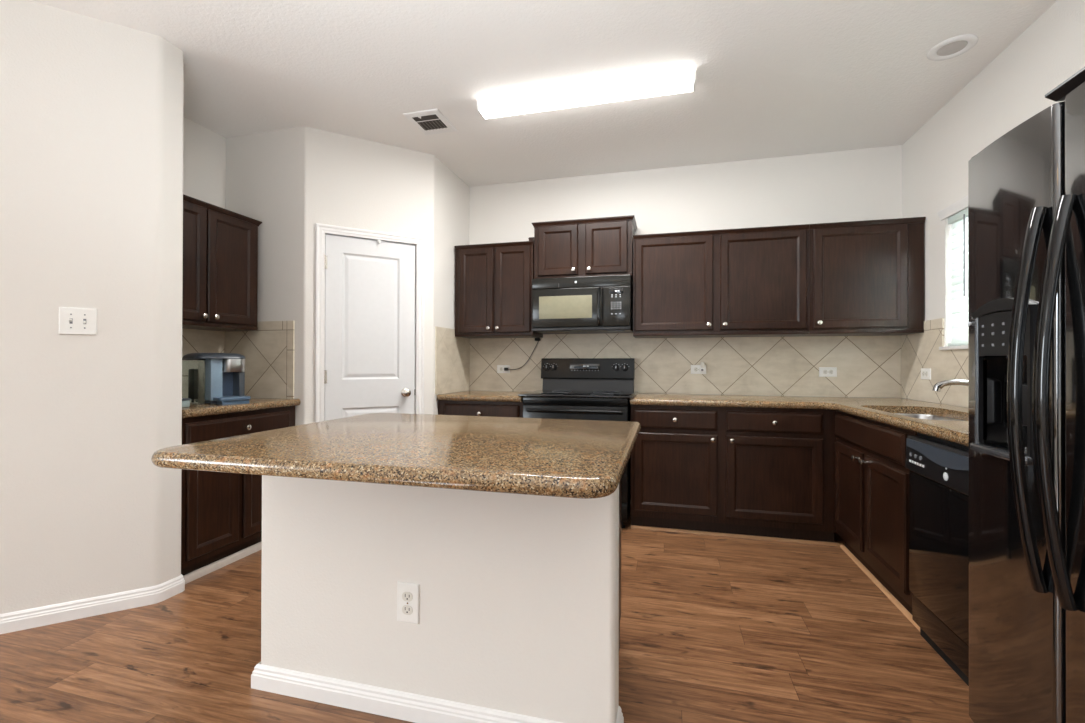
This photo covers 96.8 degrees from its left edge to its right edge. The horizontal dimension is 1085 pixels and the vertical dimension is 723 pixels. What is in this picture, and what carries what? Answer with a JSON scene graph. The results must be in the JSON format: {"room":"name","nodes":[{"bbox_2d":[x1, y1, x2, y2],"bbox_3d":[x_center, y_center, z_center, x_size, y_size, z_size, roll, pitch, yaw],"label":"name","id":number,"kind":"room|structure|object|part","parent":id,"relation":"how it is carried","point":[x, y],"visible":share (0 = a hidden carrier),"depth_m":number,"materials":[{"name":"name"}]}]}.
{"room":"kitchen","nodes":[
{"label":"kitchen","id":0,"kind":"room"},
{"bbox_2d":[0,0,183,613],"bbox_3d":[-4.106,-0.218,1.051,3.724,2.734,3.850,0,0,15],"label":"wall","id":1,"kind":"structure","parent":0,"point":[91,109],"depth_m":2.19,"materials":[{"name":"paint"}]},
{"bbox_2d":[59,307,96,334],"bbox_3d":[-2.097,-0.182,2.172,0.128,0.122,0.016,0,0,-31],"label":"light switch","id":2,"kind":"object","parent":1,"relation":"attached to","point":[72,321],"visible":1,"depth_m":2.17,"materials":[{"name":"white plastic"}]},
{"bbox_2d":[0,574,184,633],"bbox_3d":[-3.957,1.109,1.075,5.081,0.080,0.128,0,0,-32],"label":"baseboard","id":3,"kind":"structure","parent":1,"relation":"attached to","point":[93,606],"depth_m":2.19,"materials":[{"name":"white paint"}]},
{"bbox_2d":[182,116,225,356],"bbox_3d":[-2.370,-0.206,3.001,0.110,2.734,0.796,0,0,15],"label":"wall","id":4,"kind":"structure","parent":0,"point":[204,149],"depth_m":3.21,"materials":[{"name":"paint"}]},
{"bbox_2d":[182,328,224,356],"bbox_3d":[-2.322,-0.015,2.987,0.010,0.521,0.796,0,0,15],"label":"tile backsplash","id":5,"kind":"structure","parent":4,"relation":"attached to","point":[193,340],"depth_m":3.20,"materials":[{"name":"beige tile"}]},
{"bbox_2d":[182,194,261,330],"bbox_3d":[-2.142,-0.580,2.942,0.374,0.737,0.786,0,0,15],"label":"upper cabinet","id":6,"kind":"object","parent":4,"relation":"attached to","point":[220,291],"visible":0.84,"depth_m":2.96,"materials":[{"name":"brown wood"}]},
{"bbox_3d":[-2.052,-0.579,2.710,0.019,0.678,0.338,0,0,15],"label":"cabinet door","id":7,"kind":"part","parent":6,"relation":"part of","materials":[{"name":"brown wood"}]},
{"bbox_3d":[-2.015,-0.222,2.886,0.004,0.022,0.742,0,0,15],"label":"light rail","id":8,"kind":"part","parent":6,"relation":"part of","materials":[{"name":"brown wood"}]},
{"bbox_3d":[-2.160,-0.931,2.936,0.340,0.034,0.762,0,0,15],"label":"crown moulding","id":9,"kind":"part","parent":6,"relation":"part of","materials":[{"name":"brown wood"}]},
{"bbox_3d":[-1.964,-0.577,3.050,0.019,0.678,0.340,0,0,15],"label":"cabinet door","id":10,"kind":"part","parent":6,"relation":"part of","materials":[{"name":"brown wood"}]},
{"bbox_2d":[225,126,323,425],"bbox_3d":[-1.898,-0.204,3.365,0.841,2.734,0.167,0,0,15],"label":"wall","id":11,"kind":"structure","parent":0,"point":[274,179],"depth_m":3.26,"materials":[{"name":"paint"}]},
{"bbox_2d":[225,321,294,398],"bbox_3d":[-1.942,-0.013,3.295,0.572,0.521,0.010,0,0,15],"label":"tile backsplash","id":12,"kind":"structure","parent":11,"relation":"attached to","point":[268,351],"depth_m":3.27,"materials":[{"name":"beige tile"}]},
{"bbox_2d":[323,131,469,414],"bbox_3d":[-1.004,-0.200,3.731,0.377,2.734,1.335,0,0,39],"label":"wall","id":13,"kind":"structure","parent":0,"point":[368,185],"depth_m":3.62,"materials":[{"name":"paint"}]},
{"bbox_2d":[324,234,414,420],"bbox_3d":[-1.212,0.141,3.419,0.626,2.024,0.103,0,0,-30],"label":"door","id":14,"kind":"structure","parent":13,"relation":"in","point":[370,284],"depth_m":3.43,"materials":[{"name":"white paint"}]},
{"bbox_3d":[-1.227,-0.315,3.448,0.398,0.890,0.030,0,0,-30],"label":"panel","id":15,"kind":"part","parent":14,"relation":"part of","materials":[{"name":"white paint"}]},
{"bbox_3d":[-1.229,0.633,3.444,0.398,0.625,0.030,0,0,-30],"label":"panel","id":16,"kind":"part","parent":14,"relation":"part of","materials":[{"name":"white paint"}]},
{"bbox_3d":[-0.995,0.229,3.523,0.064,0.064,0.068,0,0,-30],"label":"knob","id":17,"kind":"part","parent":14,"relation":"part of","materials":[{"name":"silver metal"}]},
{"bbox_2d":[315,223,423,421],"bbox_3d":[-1.233,0.118,3.459,0.739,2.094,0.118,0,0,-30],"label":"trim","id":18,"kind":"structure","parent":13,"relation":"attached to","point":[321,230],"depth_m":3.37,"materials":[{"name":"white paint"}]},
{"bbox_2d":[435,326,469,394],"bbox_3d":[-0.733,-0.006,3.987,0.010,0.520,0.648,0,0,15],"label":"tile backsplash","id":19,"kind":"structure","parent":13,"relation":"attached to","point":[452,353],"depth_m":3.91,"materials":[{"name":"beige tile"}]},
{"bbox_2d":[0,512,973,722],"bbox_3d":[-2.104,1.202,0.549,7.855,0.100,8.220,0,0,15],"label":"floor","id":20,"kind":"structure","parent":0,"point":[714,629],"depth_m":1.92,"materials":[{"name":"brown wood"}]},
{"bbox_2d":[181,406,291,575],"bbox_3d":[-2.019,0.726,2.887,0.646,0.870,0.752,0,0,15],"label":"base cabinet","id":21,"kind":"object","parent":20,"relation":"on","point":[221,512],"visible":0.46,"depth_m":2.67,"materials":[{"name":"brown wood"}]},
{"bbox_3d":[-1.795,0.753,2.630,0.019,0.556,0.308,0,0,15],"label":"cabinet door","id":22,"kind":"part","parent":21,"relation":"part of","materials":[{"name":"brown wood"}]},
{"bbox_3d":[-1.746,0.384,2.818,0.019,0.124,0.704,0,0,15],"label":"drawer","id":23,"kind":"part","parent":21,"relation":"part of","materials":[{"name":"brown wood"}]},
{"bbox_2d":[183,406,294,583],"bbox_3d":[-1.774,0.727,2.843,0.040,0.870,0.790,0,0,15],"label":"trim","id":24,"kind":"structure","parent":21,"relation":"attached to","point":[207,569],"depth_m":2.74,"materials":[{"name":"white wood"}]},
{"bbox_2d":[182,398,300,417],"bbox_3d":[-2.015,0.269,2.907,0.624,0.044,0.791,0,0,15],"label":"countertop","id":25,"kind":"structure","parent":21,"relation":"on","point":[194,410],"depth_m":2.76,"materials":[{"name":"stone"}]},
{"bbox_2d":[182,398,190,407],"bbox_3d":[-1.955,0.222,2.566,0.096,0.048,0.096,0,0,15],"label":"storage jar","id":26,"kind":"object","parent":25,"relation":"on","point":[185,401],"visible":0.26,"depth_m":2.58,"materials":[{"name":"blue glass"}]},
{"bbox_2d":[182,353,250,404],"bbox_3d":[-1.934,0.098,2.851,0.357,0.298,0.254,0,0,35],"label":"coffee maker","id":27,"kind":"object","parent":25,"relation":"on","point":[207,378],"visible":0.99,"depth_m":2.78,"materials":[{"name":"plastic"}]},
{"bbox_3d":[-2.043,0.118,2.810,0.200,0.249,0.059,0,0,35],"label":"water tank","id":28,"kind":"part","parent":27,"relation":"part of","materials":[{"name":"clear plastic"}]},
{"bbox_3d":[-1.954,-0.034,2.866,0.308,0.034,0.254,0,0,35],"label":"lid","id":29,"kind":"part","parent":27,"relation":"part of","materials":[{"name":"plastic"}]},
{"bbox_2d":[213,395,250,404],"bbox_3d":[-1.834,0.226,2.826,0.165,0.042,0.174,0,0,35],"label":"drip tray","id":30,"kind":"object","parent":27,"relation":"on","point":[217,399],"depth_m":2.77,"materials":[{"name":"blue plastic"}]},
{"bbox_3d":[-1.706,0.754,2.971,0.019,0.556,0.328,0,0,15],"label":"cabinet door","id":31,"kind":"part","parent":21,"relation":"part of","materials":[{"name":"brown wood"}]},
{"bbox_2d":[251,475,623,722],"bbox_3d":[-0.317,0.727,1.889,1.298,0.870,0.708,0,0,15],"label":"kitchen island","id":32,"kind":"object","parent":20,"relation":"on","point":[520,594],"visible":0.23,"depth_m":1.54,"materials":[{"name":"paint"}]},
{"bbox_2d":[151,413,640,498],"bbox_3d":[-0.341,0.268,1.671,1.288,0.044,1.097,0,0,15],"label":"island countertop","id":33,"kind":"structure","parent":32,"relation":"on","point":[568,458],"depth_m":1.29,"materials":[{"name":"stone"}]},
{"bbox_2d":[397,581,419,623],"bbox_3d":[-0.439,0.786,1.567,0.079,0.129,0.009,0,0,15],"label":"electrical outlet","id":34,"kind":"object","parent":32,"relation":"attached to","point":[407,593],"visible":1,"depth_m":1.56,"materials":[{"name":"white plastic"}]},
{"bbox_2d":[402,605,412,614],"bbox_3d":[-0.439,0.807,1.564,0.037,0.030,0.002,0,0,15],"label":"receptacle","id":35,"kind":"object","parent":34,"relation":"attached to","point":[406,609],"depth_m":1.56,"materials":[{"name":"white plastic"}]},
{"bbox_2d":[402,592,412,601],"bbox_3d":[-0.439,0.764,1.564,0.037,0.030,0.002,0,0,15],"label":"receptacle","id":36,"kind":"object","parent":34,"relation":"attached to","point":[406,596],"depth_m":1.56,"materials":[{"name":"white plastic"}]},
{"bbox_3d":[-0.390,1.120,1.609,1.298,0.080,0.131,0,0,15],"label":"baseboard","id":37,"kind":"part","parent":32,"relation":"part of","materials":[{"name":"white paint"}]},
{"bbox_2d":[438,400,522,417],"bbox_3d":[-0.407,0.734,3.895,0.686,0.870,0.652,0,0,15],"label":"base cabinet","id":38,"kind":"object","parent":20,"relation":"on","point":[445,407],"visible":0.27,"depth_m":3.61,"materials":[{"name":"brown wood"}]},
{"bbox_2d":[437,390,531,401],"bbox_3d":[-0.403,0.277,3.899,0.674,0.044,0.630,0,0,15],"label":"countertop","id":39,"kind":"structure","parent":38,"relation":"on","point":[470,395],"depth_m":3.64,"materials":[{"name":"stone"}]},
{"bbox_2d":[518,358,637,527],"bbox_3d":[0.291,0.572,3.674,0.824,1.197,0.710,0,0,15],"label":"range","id":40,"kind":"object","parent":20,"relation":"on","point":[602,389],"visible":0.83,"depth_m":3.67,"materials":[{"name":"black metal"}]},
{"bbox_3d":[0.211,0.350,3.362,0.689,0.032,0.066,0,0,15],"label":"oven handle","id":41,"kind":"part","parent":40,"relation":"part of","materials":[{"name":"black metal"}]},
{"bbox_3d":[0.222,0.641,3.406,0.752,0.655,0.031,0,0,15],"label":"oven door","id":42,"kind":"part","parent":40,"relation":"part of","materials":[{"name":"black ceramic"}]},
{"bbox_2d":[518,390,637,397],"bbox_3d":[0.298,0.246,3.699,0.824,0.014,0.630,0,0,15],"label":"cooktop","id":43,"kind":"object","parent":40,"relation":"in","point":[539,393],"depth_m":3.58,"materials":[{"name":"black ceramic"}]},
{"bbox_3d":[0.348,0.053,3.959,0.250,0.070,0.011,0,0,15],"label":"clock panel","id":44,"kind":"part","parent":40,"relation":"part of","materials":[{"name":"black ceramic"}]},
{"bbox_3d":[0.368,0.059,3.981,0.770,0.169,0.081,0,0,15],"label":"control panel","id":45,"kind":"part","parent":40,"relation":"part of","materials":[{"name":"black metal"}]},
{"bbox_3d":[0.593,0.053,3.879,0.050,0.050,0.035,0,0,15],"label":"control knob","id":46,"kind":"part","parent":40,"relation":"part of","materials":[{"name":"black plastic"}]},
{"bbox_3d":[0.221,1.038,3.406,0.752,0.122,0.027,0,0,15],"label":"storage drawer","id":47,"kind":"part","parent":40,"relation":"part of","materials":[{"name":"black metal"}]},
{"bbox_2d":[631,405,836,541],"bbox_3d":[1.300,0.737,3.453,1.277,0.870,0.652,0,0,15],"label":"base cabinet","id":48,"kind":"object","parent":20,"relation":"on","point":[767,472],"visible":1,"depth_m":3.17,"materials":[{"name":"brown wood"}]},
{"bbox_3d":[0.899,0.759,3.264,0.542,0.538,0.019,0,0,15],"label":"cabinet door","id":49,"kind":"part","parent":48,"relation":"part of","materials":[{"name":"brown wood"}]},
{"bbox_3d":[0.899,0.393,3.266,0.542,0.134,0.019,0,0,15],"label":"drawer","id":50,"kind":"part","parent":48,"relation":"part of","materials":[{"name":"brown wood"}]},
{"bbox_3d":[1.495,0.394,3.111,0.572,0.134,0.019,0,0,15],"label":"drawer","id":51,"kind":"part","parent":48,"relation":"part of","materials":[{"name":"brown wood"}]},
{"bbox_3d":[1.494,0.760,3.110,0.572,0.538,0.019,0,0,15],"label":"cabinet door","id":52,"kind":"part","parent":48,"relation":"part of","materials":[{"name":"brown wood"}]},
{"bbox_2d":[630,393,968,445],"bbox_3d":[1.391,0.276,2.629,1.872,0.044,2.190,0,0,15],"label":"countertop","id":53,"kind":"structure","parent":48,"relation":"on","point":[879,409],"depth_m":2.95,"materials":[{"name":"stone"}]},
{"bbox_2d":[894,413,962,420],"bbox_3d":[1.931,0.406,2.414,0.403,0.215,0.801,0,0,15],"label":"sink","id":54,"kind":"object","parent":53,"relation":"in","point":[919,416],"visible":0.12,"depth_m":2.71,"materials":[{"name":"silver metal"}]},
{"bbox_2d":[933,379,967,391],"bbox_3d":[2.080,0.160,2.337,0.298,0.191,0.096,0,0,15],"label":"faucet","id":55,"kind":"object","parent":53,"relation":"on","point":[938,386],"visible":0.38,"depth_m":2.37,"materials":[{"name":"silver metal"}]},
{"bbox_2d":[631,525,919,630],"bbox_3d":[1.132,1.159,2.719,1.321,0.018,1.042,0,0,15],"label":"trim","id":56,"kind":"structure","parent":20,"relation":"on","point":[860,565],"depth_m":3.09,"materials":[{"name":"beige wood"}]},
{"bbox_2d":[834,410,917,613],"bbox_3d":[1.991,0.735,2.478,0.652,0.870,0.990,0,0,15],"label":"base cabinet","id":57,"kind":"object","parent":20,"relation":"on","point":[871,477],"visible":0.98,"depth_m":2.45,"materials":[{"name":"brown wood"}]},
{"bbox_3d":[1.783,0.764,2.809,0.019,0.532,0.428,0,0,15],"label":"cabinet door","id":58,"kind":"part","parent":57,"relation":"part of","materials":[{"name":"brown wood"}]},
{"bbox_3d":[1.685,0.529,2.532,0.032,0.030,0.031,0,0,15],"label":"knob","id":59,"kind":"part","parent":57,"relation":"part of","materials":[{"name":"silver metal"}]},
{"bbox_3d":[1.724,0.396,2.579,0.019,0.146,0.906,0,0,15],"label":"false drawer","id":60,"kind":"part","parent":57,"relation":"part of","materials":[{"name":"brown wood"}]},
{"bbox_3d":[1.661,0.762,2.336,0.019,0.532,0.450,0,0,15],"label":"cabinet door","id":61,"kind":"part","parent":57,"relation":"part of","materials":[{"name":"brown wood"}]},
{"bbox_2d":[905,433,968,685],"bbox_3d":[1.786,0.735,1.708,0.622,0.862,0.594,0,0,15],"label":"dishwasher","id":62,"kind":"object","parent":20,"relation":"on","point":[939,468],"visible":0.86,"depth_m":1.83,"materials":[{"name":"black metal"}]},
{"bbox_3d":[1.508,0.388,1.781,0.043,0.144,0.594,0,0,15],"label":"control panel","id":63,"kind":"part","parent":62,"relation":"part of","materials":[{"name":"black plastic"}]},
{"bbox_3d":[1.514,0.725,1.778,0.029,0.518,0.594,0,0,15],"label":"door panel","id":64,"kind":"part","parent":62,"relation":"part of","materials":[{"name":"black metal"}]},
{"bbox_3d":[1.519,1.050,1.775,0.017,0.112,0.594,0,0,15],"label":"access panel","id":65,"kind":"part","parent":62,"relation":"part of","materials":[{"name":"black metal"}]},
{"bbox_2d":[967,67,1084,722],"bbox_3d":[1.515,0.257,0.976,0.794,1.812,0.907,0,0,15],"label":"refrigerator","id":66,"kind":"object","parent":20,"relation":"on","point":[1026,322],"visible":1,"depth_m":1.20,"materials":[{"name":"black metal"}]},
{"bbox_3d":[1.261,0.061,1.311,0.020,0.395,0.224,0,0,15],"label":"dispenser frame","id":67,"kind":"part","parent":66,"relation":"part of","materials":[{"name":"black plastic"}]},
{"bbox_3d":[1.201,0.093,1.193,0.077,0.946,0.035,0,0,15],"label":"door handle","id":68,"kind":"part","parent":66,"relation":"part of","materials":[{"name":"black metal"}]},
{"bbox_3d":[1.179,0.092,1.109,0.077,0.946,0.035,0,0,15],"label":"door handle","id":69,"kind":"part","parent":66,"relation":"part of","materials":[{"name":"black metal"}]},
{"bbox_3d":[1.202,-0.638,0.884,0.118,0.025,0.544,0,0,15],"label":"trim","id":70,"kind":"part","parent":66,"relation":"part of","materials":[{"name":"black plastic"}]},
{"bbox_3d":[1.183,0.232,0.869,0.076,1.708,0.534,0,0,15],"label":"door","id":71,"kind":"part","parent":66,"relation":"part of","materials":[{"name":"black metal"}]},
{"bbox_2d":[30,0,1056,186],"bbox_3d":[-2.097,-1.632,0.560,7.855,0.100,8.220,0,0,15],"label":"ceiling","id":72,"kind":"structure","parent":0,"point":[775,78],"depth_m":2.56,"materials":[{"name":"paint"}]},
{"bbox_2d":[403,109,456,134],"bbox_3d":[-0.730,-1.561,3.156,0.240,0.016,0.290,0,0,15],"label":"ceiling vent","id":73,"kind":"object","parent":72,"relation":"in","point":[432,121],"visible":1,"depth_m":3.13,"materials":[{"name":"white metal"}]},
{"bbox_2d":[477,70,695,118],"bbox_3d":[0.230,-1.537,2.795,1.258,0.061,0.134,0,0,15],"label":"ceiling light fixture","id":74,"kind":"object","parent":72,"relation":"attached to","point":[681,82],"visible":1,"depth_m":2.75,"materials":[{"name":"white plastic"}]},
{"bbox_2d":[927,34,977,60],"bbox_3d":[2.041,-1.560,2.400,0.196,0.010,0.196,0,0,15],"label":"recessed light","id":75,"kind":"object","parent":72,"relation":"in","point":[955,46],"visible":1,"depth_m":2.39,"materials":[{"name":"white paint"}]},
{"bbox_2d":[469,145,901,397],"bbox_3d":[0.988,-0.194,3.934,3.569,2.734,0.130,0,0,15],"label":"wall","id":76,"kind":"structure","parent":0,"point":[859,184],"depth_m":3.77,"materials":[{"name":"paint"}]},
{"bbox_2d":[454,241,542,337],"bbox_3d":[-0.364,-0.579,4.032,0.668,0.747,0.378,0,0,15],"label":"upper cabinet","id":77,"kind":"object","parent":76,"relation":"attached to","point":[493,281],"visible":1,"depth_m":3.88,"materials":[{"name":"brown wood"}]},
{"bbox_3d":[-0.543,-0.579,3.927,0.298,0.692,0.019,0,0,15],"label":"cabinet door","id":78,"kind":"part","parent":77,"relation":"part of","materials":[{"name":"brown wood"}]},
{"bbox_3d":[-0.400,-0.936,3.892,0.668,0.034,0.018,0,0,15],"label":"crown moulding","id":79,"kind":"part","parent":77,"relation":"part of","materials":[{"name":"brown wood"}]},
{"bbox_3d":[-0.400,-0.217,3.896,0.666,0.022,0.004,0,0,15],"label":"light rail","id":80,"kind":"part","parent":77,"relation":"part of","materials":[{"name":"brown wood"}]},
{"bbox_3d":[-0.239,-0.579,3.848,0.298,0.692,0.019,0,0,15],"label":"cabinet door","id":81,"kind":"part","parent":77,"relation":"part of","materials":[{"name":"brown wood"}]},
{"bbox_2d":[497,365,509,372],"bbox_3d":[-0.341,0.066,4.205,0.117,0.072,0.009,0,0,15],"label":"electrical outlet","id":82,"kind":"object","parent":76,"relation":"attached to","point":[500,368],"visible":1,"depth_m":4.21,"materials":[{"name":"white plastic"}]},
{"bbox_2d":[504,338,540,370],"bbox_3d":[-0.178,-0.061,4.134,0.324,0.281,0.045,0,0,15],"label":"power cord","id":83,"kind":"object","parent":82,"relation":"attached to","point":[536,339],"visible":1,"depth_m":4.13,"materials":[{"name":"black rubber"}]},
{"bbox_2d":[532,215,636,279],"bbox_3d":[0.339,-0.870,3.851,0.800,0.451,0.378,0,0,15],"label":"upper cabinet","id":84,"kind":"object","parent":76,"relation":"attached to","point":[603,246],"visible":0.97,"depth_m":3.71,"materials":[{"name":"brown wood"}]},
{"bbox_3d":[0.119,-0.867,3.756,0.318,0.390,0.019,0,0,15],"label":"cabinet door","id":85,"kind":"part","parent":84,"relation":"part of","materials":[{"name":"brown wood"}]},
{"bbox_2d":[532,275,632,333],"bbox_3d":[0.325,-0.433,3.800,0.752,0.412,0.459,0,0,15],"label":"microwave","id":86,"kind":"object","parent":84,"relation":"attached to","point":[587,304],"visible":1,"depth_m":3.63,"materials":[{"name":"black metal"}]},
{"bbox_3d":[0.185,-0.409,3.665,0.541,0.293,0.033,0,0,15],"label":"door","id":87,"kind":"part","parent":86,"relation":"part of","materials":[{"name":"black glass"}]},
{"bbox_3d":[0.284,-0.247,3.643,0.752,0.025,0.025,0,0,15],"label":"rail","id":88,"kind":"part","parent":86,"relation":"part of","materials":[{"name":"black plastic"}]},
{"bbox_3d":[0.418,-0.410,3.566,0.022,0.292,0.052,0,0,15],"label":"door handle","id":89,"kind":"part","parent":86,"relation":"part of","materials":[{"name":"black plastic"}]},
{"bbox_3d":[0.550,-0.408,3.571,0.202,0.293,0.033,0,0,15],"label":"control panel","id":90,"kind":"part","parent":86,"relation":"part of","materials":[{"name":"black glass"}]},
{"bbox_3d":[0.304,-0.656,3.715,0.762,0.022,0.004,0,0,15],"label":"light rail","id":91,"kind":"part","parent":84,"relation":"part of","materials":[{"name":"brown wood"}]},
{"bbox_3d":[0.344,-1.078,3.868,0.800,0.034,0.344,0,0,15],"label":"crown moulding","id":92,"kind":"part","parent":84,"relation":"part of","materials":[{"name":"brown wood"}]},
{"bbox_3d":[0.485,-0.867,3.662,0.318,0.390,0.019,0,0,15],"label":"cabinet door","id":93,"kind":"part","parent":84,"relation":"part of","materials":[{"name":"brown wood"}]},
{"bbox_2d":[470,333,900,397],"bbox_3d":[0.963,-0.004,3.877,3.329,0.523,0.010,0,0,15],"label":"tile backsplash","id":94,"kind":"structure","parent":76,"relation":"attached to","point":[867,366],"depth_m":3.76,"materials":[{"name":"beige tile"}]},
{"bbox_2d":[691,365,705,373],"bbox_3d":[1.231,0.063,3.798,0.117,0.072,0.009,0,0,15],"label":"electrical outlet","id":95,"kind":"object","parent":76,"relation":"attached to","point":[695,369],"visible":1,"depth_m":3.80,"materials":[{"name":"white plastic"}]},
{"bbox_2d":[700,362,704,371],"bbox_3d":[1.252,0.043,3.769,0.038,0.076,0.036,0,0,15],"label":"plug","id":96,"kind":"object","parent":95,"relation":"attached to","point":[702,368],"visible":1,"depth_m":3.75,"materials":[{"name":"white plastic"}]},
{"bbox_2d":[633,224,809,337],"bbox_3d":[1.294,-0.567,3.603,1.194,0.754,0.378,0,0,15],"label":"upper cabinet","id":97,"kind":"object","parent":76,"relation":"attached to","point":[741,282],"visible":1,"depth_m":3.45,"materials":[{"name":"brown wood"}]},
{"bbox_3d":[0.960,-0.570,3.537,0.555,0.686,0.019,0,0,15],"label":"cabinet door","id":98,"kind":"part","parent":97,"relation":"part of","materials":[{"name":"brown wood"}]},
{"bbox_3d":[1.258,-0.201,3.466,1.192,0.022,0.004,0,0,15],"label":"light rail","id":99,"kind":"part","parent":97,"relation":"part of","materials":[{"name":"brown wood"}]},
{"bbox_3d":[1.258,-0.927,3.462,1.194,0.034,0.018,0,0,15],"label":"crown moulding","id":100,"kind":"part","parent":97,"relation":"part of","materials":[{"name":"brown wood"}]},
{"bbox_3d":[1.547,-0.569,3.385,0.561,0.686,0.019,0,0,15],"label":"cabinet door","id":101,"kind":"part","parent":97,"relation":"part of","materials":[{"name":"brown wood"}]},
{"bbox_2d":[819,367,836,376],"bbox_3d":[2.117,0.078,3.569,0.117,0.072,0.009,0,0,15],"label":"electrical outlet","id":102,"kind":"object","parent":76,"relation":"attached to","point":[823,371],"visible":1,"depth_m":3.57,"materials":[{"name":"white plastic"}]},
{"bbox_2d":[797,217,925,336],"bbox_3d":[2.203,-0.566,3.367,0.680,0.754,0.378,0,0,15],"label":"upper cabinet","id":103,"kind":"object","parent":76,"relation":"attached to","point":[866,278],"visible":1,"depth_m":3.23,"materials":[{"name":"brown wood"}]},
{"bbox_3d":[2.131,-0.568,3.234,0.559,0.686,0.019,0,0,15],"label":"cabinet door","id":104,"kind":"part","parent":103,"relation":"part of","materials":[{"name":"brown wood"}]},
{"bbox_3d":[2.167,-0.200,3.231,0.678,0.022,0.004,0,0,15],"label":"light rail","id":105,"kind":"part","parent":103,"relation":"part of","materials":[{"name":"brown wood"}]},
{"bbox_3d":[2.167,-0.926,3.227,0.680,0.034,0.018,0,0,15],"label":"crown moulding","id":106,"kind":"part","parent":103,"relation":"part of","materials":[{"name":"brown wood"}]},
{"bbox_2d":[901,0,1084,407],"bbox_3d":[1.637,-0.210,-0.423,0.130,2.734,8.000,0,0,15],"label":"wall","id":107,"kind":"structure","parent":0,"point":[1012,88],"depth_m":2.79,"materials":[{"name":"paint"}]},
{"bbox_2d":[921,368,930,379],"bbox_3d":[2.481,0.080,3.118,0.009,0.072,0.117,0,0,15],"label":"electrical outlet","id":108,"kind":"object","parent":107,"relation":"attached to","point":[925,372],"visible":1,"depth_m":3.10,"materials":[{"name":"white plastic"}]},
{"bbox_2d":[901,318,967,406],"bbox_3d":[2.280,-0.007,2.302,0.010,0.523,2.400,0,0,15],"label":"tile backsplash","id":109,"kind":"structure","parent":107,"relation":"attached to","point":[919,350],"depth_m":3.04,"materials":[{"name":"beige tile"}]},
{"bbox_2d":[939,222,967,349],"bbox_3d":[2.347,-0.473,2.381,0.140,0.803,1.122,0,0,15],"label":"window","id":110,"kind":"structure","parent":107,"relation":"in","point":[961,346],"depth_m":2.81,"materials":[{"name":"white paint"}]},
{"bbox_2d":[937,196,967,345],"bbox_3d":[2.324,-0.508,2.396,0.080,0.824,1.154,0,0,15],"label":"window blind","id":111,"kind":"object","parent":110,"relation":"attached to","point":[959,312],"visible":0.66,"depth_m":2.82,"materials":[{"name":"white paint"}]},
{"bbox_3d":[2.341,-0.850,2.394,0.044,0.041,1.064,0,0,15],"label":"head rail","id":112,"kind":"part","parent":111,"relation":"part of","materials":[{"name":"white plastic"}]},
{"bbox_3d":[2.339,-0.104,2.391,0.048,0.016,1.064,0,0,15],"label":"rail","id":113,"kind":"part","parent":111,"relation":"part of","materials":[{"name":"white plastic"}]},
{"bbox_3d":[2.322,-0.082,2.386,0.090,0.020,1.122,0,0,15],"label":"sill","id":114,"kind":"part","parent":110,"relation":"part of","materials":[{"name":"white paint"}]}
]}

